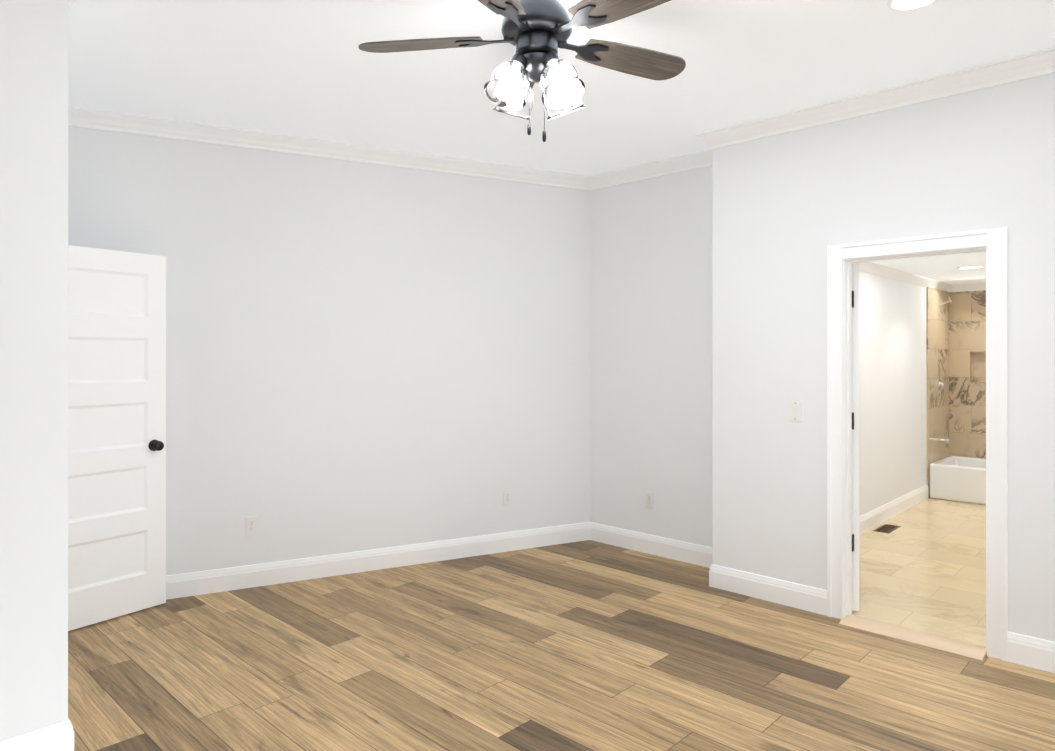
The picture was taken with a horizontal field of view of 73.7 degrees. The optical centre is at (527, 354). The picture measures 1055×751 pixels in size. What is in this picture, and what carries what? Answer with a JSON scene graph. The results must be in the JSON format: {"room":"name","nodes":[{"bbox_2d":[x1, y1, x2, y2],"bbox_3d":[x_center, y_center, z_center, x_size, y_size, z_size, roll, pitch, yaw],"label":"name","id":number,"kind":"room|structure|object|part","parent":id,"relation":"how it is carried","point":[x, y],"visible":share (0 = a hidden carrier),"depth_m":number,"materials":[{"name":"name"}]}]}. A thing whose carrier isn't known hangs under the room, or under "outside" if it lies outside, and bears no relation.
{"room":"empty bedroom","nodes":[
{"label":"empty bedroom","id":0,"kind":"room"},
{"bbox_2d":[0,0,67,740],"bbox_3d":[-3.561,0.020,0.663,0.120,2.892,5.352,0,0,44],"label":"wall","id":1,"kind":"structure","parent":0,"point":[33,365],"depth_m":2.48,"materials":[{"name":"paint"}]},
{"bbox_2d":[0,718,73,750],"bbox_3d":[-3.496,1.396,0.632,0.016,0.140,5.337,0,0,44],"label":"baseboard","id":2,"kind":"structure","parent":1,"relation":"attached to","point":[59,736],"depth_m":2.50,"materials":[{"name":"paint"}]},
{"bbox_2d":[68,0,75,4],"bbox_3d":[-3.434,-1.349,0.657,0.074,0.095,5.336,0,0,44],"label":"crown molding","id":3,"kind":"structure","parent":1,"relation":"attached to","point":[72,2],"depth_m":2.74,"materials":[{"name":"paint"}]},
{"bbox_2d":[68,245,165,630],"bbox_3d":[-2.362,0.442,3.804,0.173,2.030,0.803,0,0,35],"label":"door","id":4,"kind":"structure","parent":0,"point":[116,433],"depth_m":3.90,"materials":[{"name":"paint"}]},
{"bbox_2d":[68,126,588,574],"bbox_3d":[-1.335,0.023,4.717,4.358,2.892,0.120,0,0,-27],"label":"wall","id":5,"kind":"structure","parent":0,"point":[361,356],"depth_m":4.72,"materials":[{"name":"paint"}]},
{"bbox_2d":[246,516,257,534],"bbox_3d":[-1.740,1.082,4.437,0.072,0.117,0.009,0,0,-27],"label":"electrical outlet","id":6,"kind":"object","parent":5,"relation":"attached to","point":[251,525],"visible":1,"depth_m":4.43,"materials":[{"name":"white plastic"}]},
{"bbox_2d":[68,105,587,189],"bbox_3d":[-1.222,-1.345,4.675,1.346,0.095,3.680,0,0,44],"label":"crown molding","id":7,"kind":"structure","parent":5,"relation":"attached to","point":[84,117],"depth_m":4.56,"materials":[{"name":"paint"}]},
{"bbox_2d":[166,522,589,599],"bbox_3d":[-1.241,1.400,4.691,1.295,0.140,3.680,0,0,44],"label":"baseboard","id":8,"kind":"structure","parent":5,"relation":"attached to","point":[278,572],"depth_m":4.75,"materials":[{"name":"paint"}]},
{"bbox_2d":[503,489,511,505],"bbox_3d":[-0.149,1.070,5.250,0.072,0.117,0.009,0,0,-27],"label":"electrical outlet","id":9,"kind":"object","parent":5,"relation":"attached to","point":[507,497],"visible":1,"depth_m":5.25,"materials":[{"name":"white plastic"}]},
{"bbox_2d":[68,498,1054,750],"bbox_3d":[1.285,1.497,1.775,9.916,0.060,13.897,0,0,44],"label":"floor","id":10,"kind":"structure","parent":0,"point":[588,645],"depth_m":3.33,"materials":[{"name":"brown wood"}]},
{"bbox_2d":[873,524,900,532],"bbox_3d":[3.027,1.467,5.921,0.120,0.006,0.310,0,0,44],"label":"floor vent","id":11,"kind":"object","parent":10,"relation":"in","point":[886,528],"visible":1,"depth_m":5.91,"materials":[{"name":"brown metal"}]},
{"bbox_2d":[929,456,985,504],"bbox_3d":[4.880,1.294,6.991,1.390,0.356,0.818,0,0,44],"label":"bathtub","id":12,"kind":"object","parent":10,"relation":"on","point":[958,478],"visible":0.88,"depth_m":7.04,"materials":[{"name":"white ceramic"}]},
{"bbox_2d":[68,0,1054,175],"bbox_3d":[-0.302,-1.447,0.116,9.916,0.100,9.302,0,0,44],"label":"ceiling","id":13,"kind":"structure","parent":0,"point":[306,68],"depth_m":3.40,"materials":[{"name":"paint"}]},
{"bbox_2d":[358,0,685,141],"bbox_3d":[0.073,-1.086,2.541,1.244,0.617,1.298,0,0,44],"label":"fan","id":14,"kind":"object","parent":13,"relation":"hanging from","point":[536,33],"visible":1,"depth_m":2.52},
{"label":"blade","id":15,"kind":"part","parent":14,"relation":"part of","materials":[{"name":"brown wood"}]},
{"label":"blade","id":16,"kind":"part","parent":14,"relation":"part of","materials":[{"name":"brown wood"}]},
{"bbox_3d":[-0.059,-0.977,2.506,0.158,0.136,0.158,30,-18,-35],"label":"lamp shade","id":17,"kind":"part","parent":14,"relation":"part of","materials":[{"name":"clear glass"}]},
{"bbox_3d":[-0.056,-0.984,2.508,0.080,0.105,0.080,30,-18,-35],"label":"bulb","id":18,"kind":"part","parent":14,"relation":"part of","materials":[{"name":"white glass"}]},
{"bbox_3d":[-0.042,-0.977,2.672,0.158,0.136,0.158,0,24,-39],"label":"lamp shade","id":19,"kind":"part","parent":14,"relation":"part of","materials":[{"name":"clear glass"}]},
{"bbox_2d":[511,53,525,65],"bbox_3d":[-0.033,-1.051,2.526,0.054,0.042,0.054,30,-18,-35],"label":"socket","id":20,"kind":"object","parent":14,"relation":"attached to","point":[519,58],"depth_m":2.50,"materials":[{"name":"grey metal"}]},
{"bbox_3d":[0.033,-1.197,2.581,0.260,0.396,0.260,0,0,44],"label":"motor","id":21,"kind":"part","parent":14,"relation":"part of","materials":[{"name":"grey metal"}]},
{"bbox_2d":[544,51,558,63],"bbox_3d":[0.087,-1.051,2.514,0.054,0.042,0.054,0,-24,-39],"label":"socket","id":22,"kind":"object","parent":14,"relation":"attached to","point":[551,55],"depth_m":2.49,"materials":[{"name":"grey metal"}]},
{"bbox_3d":[0.106,-0.984,2.491,0.080,0.105,0.080,0,-24,-39],"label":"bulb","id":23,"kind":"part","parent":14,"relation":"part of","materials":[{"name":"white glass"}]},
{"bbox_3d":[0.108,-0.977,2.489,0.158,0.136,0.158,0,-24,-39],"label":"lamp shade","id":24,"kind":"part","parent":14,"relation":"part of","materials":[{"name":"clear glass"}]},
{"bbox_3d":[0.125,-0.977,2.655,0.158,0.136,0.158,-30,18,-35],"label":"lamp shade","id":25,"kind":"part","parent":14,"relation":"part of","materials":[{"name":"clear glass"}]},
{"bbox_3d":[0.349,-1.162,2.275,0.478,0.006,0.162,0,-12,44],"label":"blade","id":26,"kind":"part","parent":14,"relation":"part of","materials":[{"name":"brown wood"}]},
{"bbox_3d":[0.421,-1.162,2.786,0.478,0.006,0.162,0,-12,-28],"label":"blade","id":27,"kind":"part","parent":14,"relation":"part of","materials":[{"name":"brown wood"}]},
{"bbox_2d":[589,165,712,546],"bbox_3d":[0.989,0.024,5.189,1.705,2.892,0.120,0,0,44],"label":"wall","id":28,"kind":"structure","parent":0,"point":[650,334],"depth_m":5.17,"materials":[{"name":"paint"}]},
{"bbox_2d":[584,152,712,190],"bbox_3d":[0.941,-1.345,5.090,1.210,0.095,0.092,0,0,44],"label":"crown molding","id":29,"kind":"structure","parent":28,"relation":"attached to","point":[689,161],"depth_m":5.14,"materials":[{"name":"paint"}]},
{"bbox_2d":[645,492,653,508],"bbox_3d":[0.899,1.077,5.186,0.072,0.117,0.009,0,0,44],"label":"electrical outlet","id":30,"kind":"object","parent":28,"relation":"attached to","point":[649,499],"visible":1,"depth_m":5.18,"materials":[{"name":"white plastic"}]},
{"bbox_2d":[590,522,712,566],"bbox_3d":[0.950,1.400,5.132,1.260,0.140,0.016,0,0,44],"label":"baseboard","id":31,"kind":"structure","parent":28,"relation":"attached to","point":[687,552],"depth_m":5.16,"materials":[{"name":"paint"}]},
{"bbox_2d":[713,142,926,570],"bbox_3d":[3.007,0.025,6.221,0.212,2.892,5.091,0,0,44],"label":"wall","id":32,"kind":"structure","parent":0,"point":[892,389],"depth_m":5.84,"materials":[{"name":"paint"}]},
{"bbox_2d":[859,484,927,534],"bbox_3d":[2.756,1.401,5.791,0.016,0.140,3.844,0,0,44],"label":"baseboard","id":33,"kind":"structure","parent":32,"relation":"attached to","point":[879,515],"depth_m":6.32,"materials":[{"name":"paint"}]},
{"bbox_2d":[859,262,952,291],"bbox_3d":[3.050,-0.721,6.070,0.060,0.075,4.691,0,0,44],"label":"crown molding","id":34,"kind":"structure","parent":32,"relation":"attached to","point":[884,271],"depth_m":6.49,"materials":[{"name":"paint"}]},
{"bbox_2d":[927,287,948,497],"bbox_3d":[4.369,0.392,7.481,0.014,2.159,0.826,0,0,44],"label":"shower wall tile","id":35,"kind":"structure","parent":32,"relation":"attached to","point":[937,368],"depth_m":7.43,"materials":[{"name":"beige tile"}]},
{"bbox_2d":[938,379,945,389],"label":"shower valve","id":36,"kind":"object","parent":35,"relation":"attached to","point":[940,384],"depth_m":7.44,"materials":[{"name":"silver metal"}]},
{"bbox_2d":[939,438,949,442],"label":"tub spout","id":37,"kind":"object","parent":35,"relation":"attached to","point":[942,440],"depth_m":7.43,"materials":[{"name":"silver metal"}]},
{"bbox_2d":[939,297,952,306],"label":"shower head","id":38,"kind":"object","parent":35,"relation":"attached to","point":[949,299],"depth_m":7.41,"materials":[{"name":"silver metal"}]},
{"bbox_2d":[953,283,985,291],"bbox_3d":[5.163,-0.720,7.252,1.350,0.075,0.060,0,0,44],"label":"crown molding","id":39,"kind":"structure","parent":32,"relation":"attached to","point":[978,286],"depth_m":7.61,"materials":[{"name":"paint"}]},
{"bbox_2d":[744,73,1054,641],"bbox_3d":[3.737,0.021,2.085,6.557,2.892,0.120,0,0,44],"label":"wall","id":40,"kind":"structure","parent":0,"point":[792,205],"depth_m":3.77,"materials":[{"name":"paint"}]},
{"bbox_2d":[706,558,826,615],"bbox_3d":[1.421,1.399,4.204,0.736,0.140,0.016,0,0,44],"label":"baseboard","id":41,"kind":"structure","parent":40,"relation":"attached to","point":[794,595],"depth_m":4.18,"materials":[{"name":"paint"}]},
{"bbox_2d":[789,401,801,421],"bbox_3d":[1.553,0.331,4.080,0.072,0.117,0.012,0,0,44],"label":"switch plate","id":42,"kind":"object","parent":40,"relation":"attached to","point":[795,410],"visible":1,"depth_m":4.08,"materials":[{"name":"white plastic"}]},
{"bbox_2d":[852,263,858,610],"bbox_3d":[1.941,0.470,4.312,0.173,1.974,0.664,0,0,14],"label":"bathroom door","id":43,"kind":"structure","parent":40,"relation":"in","point":[855,440],"depth_m":3.99,"materials":[{"name":"paint"}]},
{"bbox_2d":[696,47,1054,155],"bbox_3d":[3.534,-1.348,2.146,6.754,0.095,0.074,0,0,44],"label":"crown molding","id":44,"kind":"structure","parent":40,"relation":"attached to","point":[1011,69],"depth_m":3.69,"materials":[{"name":"paint"}]},
{"bbox_2d":[839,614,986,659],"bbox_3d":[1.996,1.461,3.661,0.668,0.015,0.165,0,0,44],"label":"sill","id":45,"kind":"structure","parent":40,"relation":"attached to","point":[930,640],"depth_m":3.62,"materials":[{"name":"beige wood"}]},
{"bbox_2d":[827,227,1007,661],"bbox_3d":[2.036,0.431,3.704,0.844,2.076,0.154,0,0,44],"label":"door frame","id":46,"kind":"structure","parent":40,"relation":"attached to","point":[991,243],"depth_m":3.63,"materials":[{"name":"paint"}]},
{"bbox_2d":[1007,631,1054,672],"bbox_3d":[4.168,1.397,1.578,5.175,0.140,0.016,0,0,44],"label":"baseboard","id":47,"kind":"structure","parent":40,"relation":"attached to","point":[1032,652],"depth_m":3.30,"materials":[{"name":"paint"}]},
{"bbox_2d":[886,0,936,10],"bbox_3d":[1.516,-1.391,2.759,0.194,0.007,0.194,0,0,44],"label":"recessed light","id":48,"kind":"object","parent":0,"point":[905,4],"visible":1,"depth_m":2.80,"materials":[{"name":"paint"}]},
{"bbox_2d":[872,252,985,284],"bbox_3d":[3.680,-0.809,5.661,1.535,0.100,4.971,0,0,44],"label":"ceiling","id":49,"kind":"structure","parent":0,"point":[943,268],"depth_m":6.09,"materials":[{"name":"paint"}]},
{"bbox_2d":[957,266,981,268],"bbox_3d":[3.865,-0.755,6.153,0.184,0.007,0.184,0,0,44],"label":"recessed light","id":50,"kind":"object","parent":49,"relation":"in","point":[970,267],"visible":0.98,"depth_m":6.14,"materials":[{"name":"plastic"}]},
{"bbox_3d":[5.292,0.026,7.434,1.415,2.892,0.180,0,0,44],"label":"wall","id":51,"kind":"structure","parent":0,"visible":0},
{"bbox_2d":[949,290,985,458],"bbox_3d":[5.200,0.392,7.327,1.399,2.159,0.100,0,0,44],"label":"shower wall tile","id":52,"kind":"structure","parent":51,"relation":"attached to","point":[967,373],"depth_m":7.66,"materials":[{"name":"beige tile"}]}
]}

